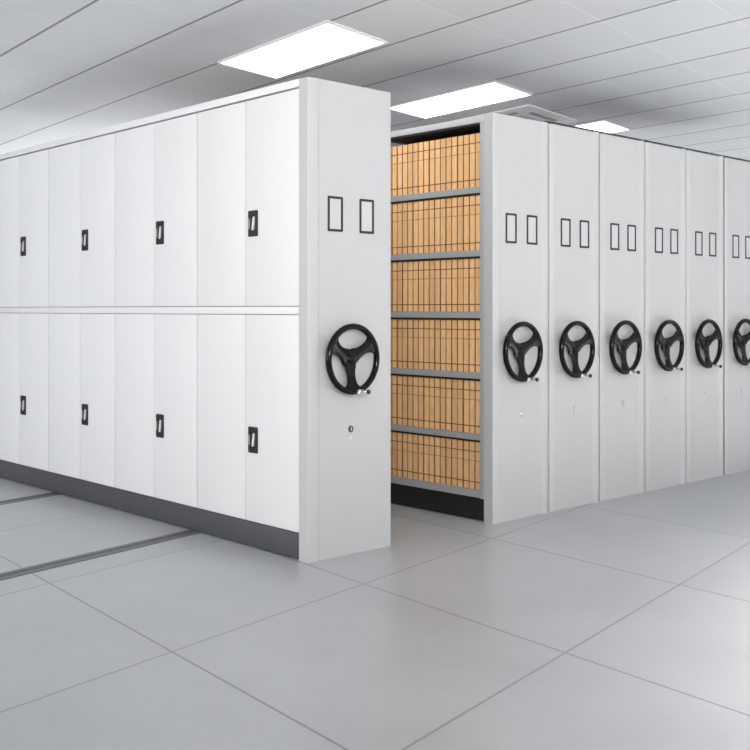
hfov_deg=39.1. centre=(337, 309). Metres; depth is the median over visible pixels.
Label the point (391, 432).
box
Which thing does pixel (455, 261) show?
box
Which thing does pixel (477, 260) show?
box
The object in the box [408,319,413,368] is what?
box
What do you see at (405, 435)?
box
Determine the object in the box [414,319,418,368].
box
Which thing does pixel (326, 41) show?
recessed light
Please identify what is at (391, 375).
box
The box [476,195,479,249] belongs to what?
box
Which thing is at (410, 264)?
box
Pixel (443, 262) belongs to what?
box
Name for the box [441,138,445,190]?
box
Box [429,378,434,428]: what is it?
box
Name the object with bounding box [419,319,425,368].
box
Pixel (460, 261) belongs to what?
box
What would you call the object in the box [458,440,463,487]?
box
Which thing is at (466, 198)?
box
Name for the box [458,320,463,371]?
box
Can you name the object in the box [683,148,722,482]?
shelving unit
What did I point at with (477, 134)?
box
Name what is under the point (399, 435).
box
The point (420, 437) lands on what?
box
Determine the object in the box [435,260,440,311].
box
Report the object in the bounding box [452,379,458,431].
box
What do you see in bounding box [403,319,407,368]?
box
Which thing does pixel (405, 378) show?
box
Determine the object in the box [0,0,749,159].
ceiling
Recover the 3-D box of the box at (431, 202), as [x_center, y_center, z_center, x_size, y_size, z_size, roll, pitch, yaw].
[0.669,-0.515,6.613,0.225,0.328,0.046,0,0,-42]
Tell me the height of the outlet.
0.007 m
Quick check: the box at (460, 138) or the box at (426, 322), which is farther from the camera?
the box at (426, 322)
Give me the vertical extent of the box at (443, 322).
0.313 m
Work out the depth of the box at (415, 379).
6.64 m
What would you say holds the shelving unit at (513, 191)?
on the floor
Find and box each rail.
[0,492,60,504]
[0,529,202,580]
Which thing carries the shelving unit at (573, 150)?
on the floor
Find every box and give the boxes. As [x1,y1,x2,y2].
[391,147,391,195]
[391,204,392,254]
[391,262,392,311]
[391,319,391,367]
[391,375,391,423]
[391,432,391,475]
[392,146,397,195]
[392,319,397,367]
[392,375,397,424]
[392,432,396,475]
[393,204,397,254]
[393,262,397,311]
[397,432,402,476]
[398,145,402,195]
[398,203,402,253]
[398,262,402,311]
[398,319,402,367]
[398,376,402,424]
[403,145,407,194]
[403,202,407,253]
[403,262,407,311]
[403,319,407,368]
[403,376,407,425]
[403,433,407,477]
[408,144,412,194]
[408,202,412,253]
[408,261,412,311]
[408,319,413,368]
[408,376,412,425]
[408,434,412,478]
[413,143,418,193]
[413,202,417,253]
[413,261,418,311]
[413,377,418,426]
[413,434,417,479]
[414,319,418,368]
[418,201,423,252]
[418,435,423,480]
[419,142,423,192]
[419,261,423,311]
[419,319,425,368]
[419,377,423,427]
[424,141,429,192]
[424,200,428,252]
[424,261,429,311]
[424,319,433,369]
[424,377,428,427]
[424,436,428,481]
[429,200,434,252]
[429,320,434,369]
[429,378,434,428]
[429,436,434,482]
[430,140,434,191]
[430,260,434,311]
[435,139,440,191]
[435,199,439,251]
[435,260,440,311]
[435,320,440,369]
[435,378,440,429]
[435,437,439,483]
[440,198,446,251]
[440,438,445,484]
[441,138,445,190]
[441,260,445,311]
[441,320,445,370]
[441,378,445,429]
[446,137,451,189]
[446,198,451,251]
[446,260,451,311]
[446,320,451,370]
[446,379,451,430]
[446,438,451,485]
[452,136,457,189]
[452,197,457,251]
[452,259,457,311]
[452,320,457,370]
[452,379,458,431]
[452,439,457,485]
[458,136,463,188]
[458,197,463,250]
[458,259,462,311]
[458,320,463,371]
[458,380,463,431]
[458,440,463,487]
[463,259,469,311]
[464,135,469,187]
[464,196,469,250]
[464,320,469,371]
[464,380,469,432]
[464,440,468,487]
[469,441,474,488]
[470,134,475,187]
[470,195,475,250]
[470,258,475,311]
[470,320,475,372]
[470,380,475,433]
[475,258,479,311]
[475,442,479,489]
[476,133,479,186]
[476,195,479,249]
[476,320,479,372]
[476,381,479,433]
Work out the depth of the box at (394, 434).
6.78 m
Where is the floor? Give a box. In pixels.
[0,470,749,749]
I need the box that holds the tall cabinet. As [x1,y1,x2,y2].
[0,77,390,562]
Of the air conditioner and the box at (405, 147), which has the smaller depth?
the box at (405, 147)
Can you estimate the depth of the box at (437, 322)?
6.50 m
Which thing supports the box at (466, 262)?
on the shelving unit at (513, 191)
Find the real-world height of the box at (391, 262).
0.319 m
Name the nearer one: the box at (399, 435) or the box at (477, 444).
the box at (477, 444)
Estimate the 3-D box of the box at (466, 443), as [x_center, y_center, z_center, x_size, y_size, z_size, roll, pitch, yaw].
[0.858,0.931,6.407,0.225,0.285,0.046,0,0,-42]
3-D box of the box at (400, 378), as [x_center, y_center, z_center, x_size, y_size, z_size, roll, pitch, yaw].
[0.483,0.583,6.822,0.225,0.315,0.046,0,0,-42]
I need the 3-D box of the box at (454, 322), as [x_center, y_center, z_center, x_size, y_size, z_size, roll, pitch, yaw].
[0.794,0.220,6.476,0.225,0.313,0.046,0,0,-42]
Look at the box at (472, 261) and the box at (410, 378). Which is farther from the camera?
the box at (410, 378)
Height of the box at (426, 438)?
0.285 m
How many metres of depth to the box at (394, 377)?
6.78 m
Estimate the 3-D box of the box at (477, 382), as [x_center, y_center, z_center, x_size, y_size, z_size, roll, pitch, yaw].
[0.920,0.583,6.338,0.225,0.315,0.046,0,0,-42]
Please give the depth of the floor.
4.11 m
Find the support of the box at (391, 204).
on the shelving unit at (513, 191)
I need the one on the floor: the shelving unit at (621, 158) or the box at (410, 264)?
the shelving unit at (621, 158)
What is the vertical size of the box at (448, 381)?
0.315 m
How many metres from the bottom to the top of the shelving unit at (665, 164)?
2.427 m
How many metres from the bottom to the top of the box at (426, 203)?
0.328 m
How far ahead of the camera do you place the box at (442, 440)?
6.46 m
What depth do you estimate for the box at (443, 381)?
6.46 m
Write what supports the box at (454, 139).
on the shelving unit at (513, 191)
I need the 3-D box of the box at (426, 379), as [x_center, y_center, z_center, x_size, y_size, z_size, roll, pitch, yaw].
[0.640,0.583,6.650,0.225,0.315,0.046,0,0,-42]
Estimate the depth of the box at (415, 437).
6.64 m
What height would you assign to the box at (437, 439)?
0.285 m
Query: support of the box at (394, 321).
on the shelving unit at (513, 191)
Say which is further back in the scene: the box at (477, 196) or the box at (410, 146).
the box at (410, 146)
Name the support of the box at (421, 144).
on the shelving unit at (513, 191)
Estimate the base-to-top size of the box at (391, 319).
0.313 m
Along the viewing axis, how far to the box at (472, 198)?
6.29 m
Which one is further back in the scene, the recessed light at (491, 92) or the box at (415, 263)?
the recessed light at (491, 92)
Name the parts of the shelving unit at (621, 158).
crank handle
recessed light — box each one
[217,20,387,78]
[391,80,532,118]
[571,119,631,132]
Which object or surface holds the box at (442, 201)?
on the shelving unit at (513, 191)
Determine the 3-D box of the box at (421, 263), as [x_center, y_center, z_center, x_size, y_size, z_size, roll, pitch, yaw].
[0.608,-0.144,6.684,0.225,0.319,0.046,0,0,-42]
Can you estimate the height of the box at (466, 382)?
0.315 m
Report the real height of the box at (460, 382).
0.315 m
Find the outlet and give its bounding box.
[528,112,556,120]
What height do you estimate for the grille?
0.008 m
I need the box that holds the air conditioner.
[457,104,576,123]
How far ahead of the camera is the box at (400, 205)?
6.74 m
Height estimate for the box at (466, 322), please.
0.313 m
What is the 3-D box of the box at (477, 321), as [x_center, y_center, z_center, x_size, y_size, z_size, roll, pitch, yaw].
[0.920,0.220,6.338,0.225,0.313,0.046,0,0,-42]
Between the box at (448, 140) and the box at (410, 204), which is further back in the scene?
the box at (410, 204)
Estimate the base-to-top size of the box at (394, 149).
0.321 m
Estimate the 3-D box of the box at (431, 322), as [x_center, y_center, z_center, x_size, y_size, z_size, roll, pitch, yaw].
[0.669,0.220,6.614,0.225,0.313,0.046,0,0,-42]
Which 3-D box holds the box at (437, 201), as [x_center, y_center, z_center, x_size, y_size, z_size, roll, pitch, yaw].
[0.701,-0.515,6.580,0.225,0.328,0.046,0,0,-42]
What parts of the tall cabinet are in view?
door, door, handle, handle, door, door, door, door, handle, handle, door, door, door, door, rail, handle, handle, door, door, door, door, handle, handle, door, door, panel, crank handle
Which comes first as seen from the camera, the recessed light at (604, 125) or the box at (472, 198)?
the box at (472, 198)
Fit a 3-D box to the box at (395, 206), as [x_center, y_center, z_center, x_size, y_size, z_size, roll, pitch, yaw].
[0.453,-0.515,6.858,0.225,0.328,0.046,0,0,-42]
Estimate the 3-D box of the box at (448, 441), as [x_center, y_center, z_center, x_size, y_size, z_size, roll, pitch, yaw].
[0.763,0.931,6.510,0.225,0.285,0.046,0,0,-42]
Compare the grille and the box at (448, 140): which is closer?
the box at (448, 140)
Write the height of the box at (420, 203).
0.328 m
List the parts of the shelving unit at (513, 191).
shelf, shelf, shelf, shelf, shelf, shelf, panel, crank handle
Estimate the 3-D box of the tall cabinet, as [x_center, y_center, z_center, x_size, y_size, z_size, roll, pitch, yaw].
[-1.117,0.051,6.718,0.583,2.408,3.810,0,0,-42]
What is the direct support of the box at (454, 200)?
on the shelving unit at (513, 191)
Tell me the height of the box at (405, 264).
0.319 m
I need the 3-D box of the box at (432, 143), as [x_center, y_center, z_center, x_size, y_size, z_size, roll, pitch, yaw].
[0.671,-0.888,6.616,0.225,0.321,0.046,0,0,-42]
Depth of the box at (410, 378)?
6.68 m
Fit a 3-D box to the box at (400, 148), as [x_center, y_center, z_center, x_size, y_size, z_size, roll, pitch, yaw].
[0.483,-0.888,6.822,0.225,0.321,0.046,0,0,-42]
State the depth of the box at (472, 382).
6.29 m
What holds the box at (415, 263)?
on the shelving unit at (513, 191)
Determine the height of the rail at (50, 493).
0.003 m
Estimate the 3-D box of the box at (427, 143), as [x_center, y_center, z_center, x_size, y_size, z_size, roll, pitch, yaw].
[0.638,-0.888,6.648,0.225,0.321,0.046,0,0,-42]
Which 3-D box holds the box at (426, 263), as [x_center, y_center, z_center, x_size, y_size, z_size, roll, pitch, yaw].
[0.639,-0.144,6.649,0.225,0.319,0.046,0,0,-42]
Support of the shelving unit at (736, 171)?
on the floor
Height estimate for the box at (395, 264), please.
0.319 m
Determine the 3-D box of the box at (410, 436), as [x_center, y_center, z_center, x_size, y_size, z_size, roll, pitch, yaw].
[0.545,0.931,6.753,0.225,0.285,0.046,0,0,-42]
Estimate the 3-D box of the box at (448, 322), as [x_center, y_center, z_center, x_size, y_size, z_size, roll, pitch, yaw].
[0.763,0.220,6.510,0.225,0.313,0.046,0,0,-42]
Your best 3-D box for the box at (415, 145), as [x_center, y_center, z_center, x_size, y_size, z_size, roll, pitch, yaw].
[0.576,-0.888,6.717,0.225,0.321,0.046,0,0,-42]
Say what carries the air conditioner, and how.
attached to the ceiling
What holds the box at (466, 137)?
on the shelving unit at (513, 191)
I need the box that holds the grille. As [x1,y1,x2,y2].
[515,115,541,121]
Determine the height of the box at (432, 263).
0.319 m
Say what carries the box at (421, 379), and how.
on the shelving unit at (513, 191)
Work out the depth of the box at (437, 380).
6.50 m
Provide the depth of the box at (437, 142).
6.50 m
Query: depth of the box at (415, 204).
6.65 m
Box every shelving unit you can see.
[391,113,548,523]
[544,121,598,511]
[596,131,644,500]
[642,139,685,491]
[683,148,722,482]
[721,155,749,474]
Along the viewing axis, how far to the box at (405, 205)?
6.71 m
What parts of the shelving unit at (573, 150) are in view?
crank handle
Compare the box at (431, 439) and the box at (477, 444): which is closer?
the box at (477, 444)
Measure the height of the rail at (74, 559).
0.003 m
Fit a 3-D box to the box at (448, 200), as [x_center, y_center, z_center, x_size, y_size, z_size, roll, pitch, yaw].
[0.764,-0.515,6.511,0.225,0.328,0.046,0,0,-42]
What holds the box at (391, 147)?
on the shelving unit at (513, 191)
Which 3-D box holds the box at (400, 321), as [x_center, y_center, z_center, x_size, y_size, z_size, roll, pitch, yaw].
[0.484,0.220,6.824,0.225,0.313,0.046,0,0,-42]
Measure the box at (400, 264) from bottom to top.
0.319 m
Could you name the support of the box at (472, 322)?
on the shelving unit at (513, 191)
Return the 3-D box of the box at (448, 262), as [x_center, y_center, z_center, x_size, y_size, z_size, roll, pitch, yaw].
[0.764,-0.144,6.511,0.225,0.319,0.046,0,0,-42]
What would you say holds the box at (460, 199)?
on the shelving unit at (513, 191)
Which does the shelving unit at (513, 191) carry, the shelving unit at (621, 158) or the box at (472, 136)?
the box at (472, 136)
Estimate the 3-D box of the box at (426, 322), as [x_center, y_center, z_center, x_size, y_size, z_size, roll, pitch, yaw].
[0.639,0.220,6.649,0.225,0.313,0.046,0,0,-42]
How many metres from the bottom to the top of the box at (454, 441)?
0.285 m
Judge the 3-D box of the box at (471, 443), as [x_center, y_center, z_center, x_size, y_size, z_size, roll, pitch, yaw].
[0.887,0.931,6.371,0.225,0.285,0.046,0,0,-42]

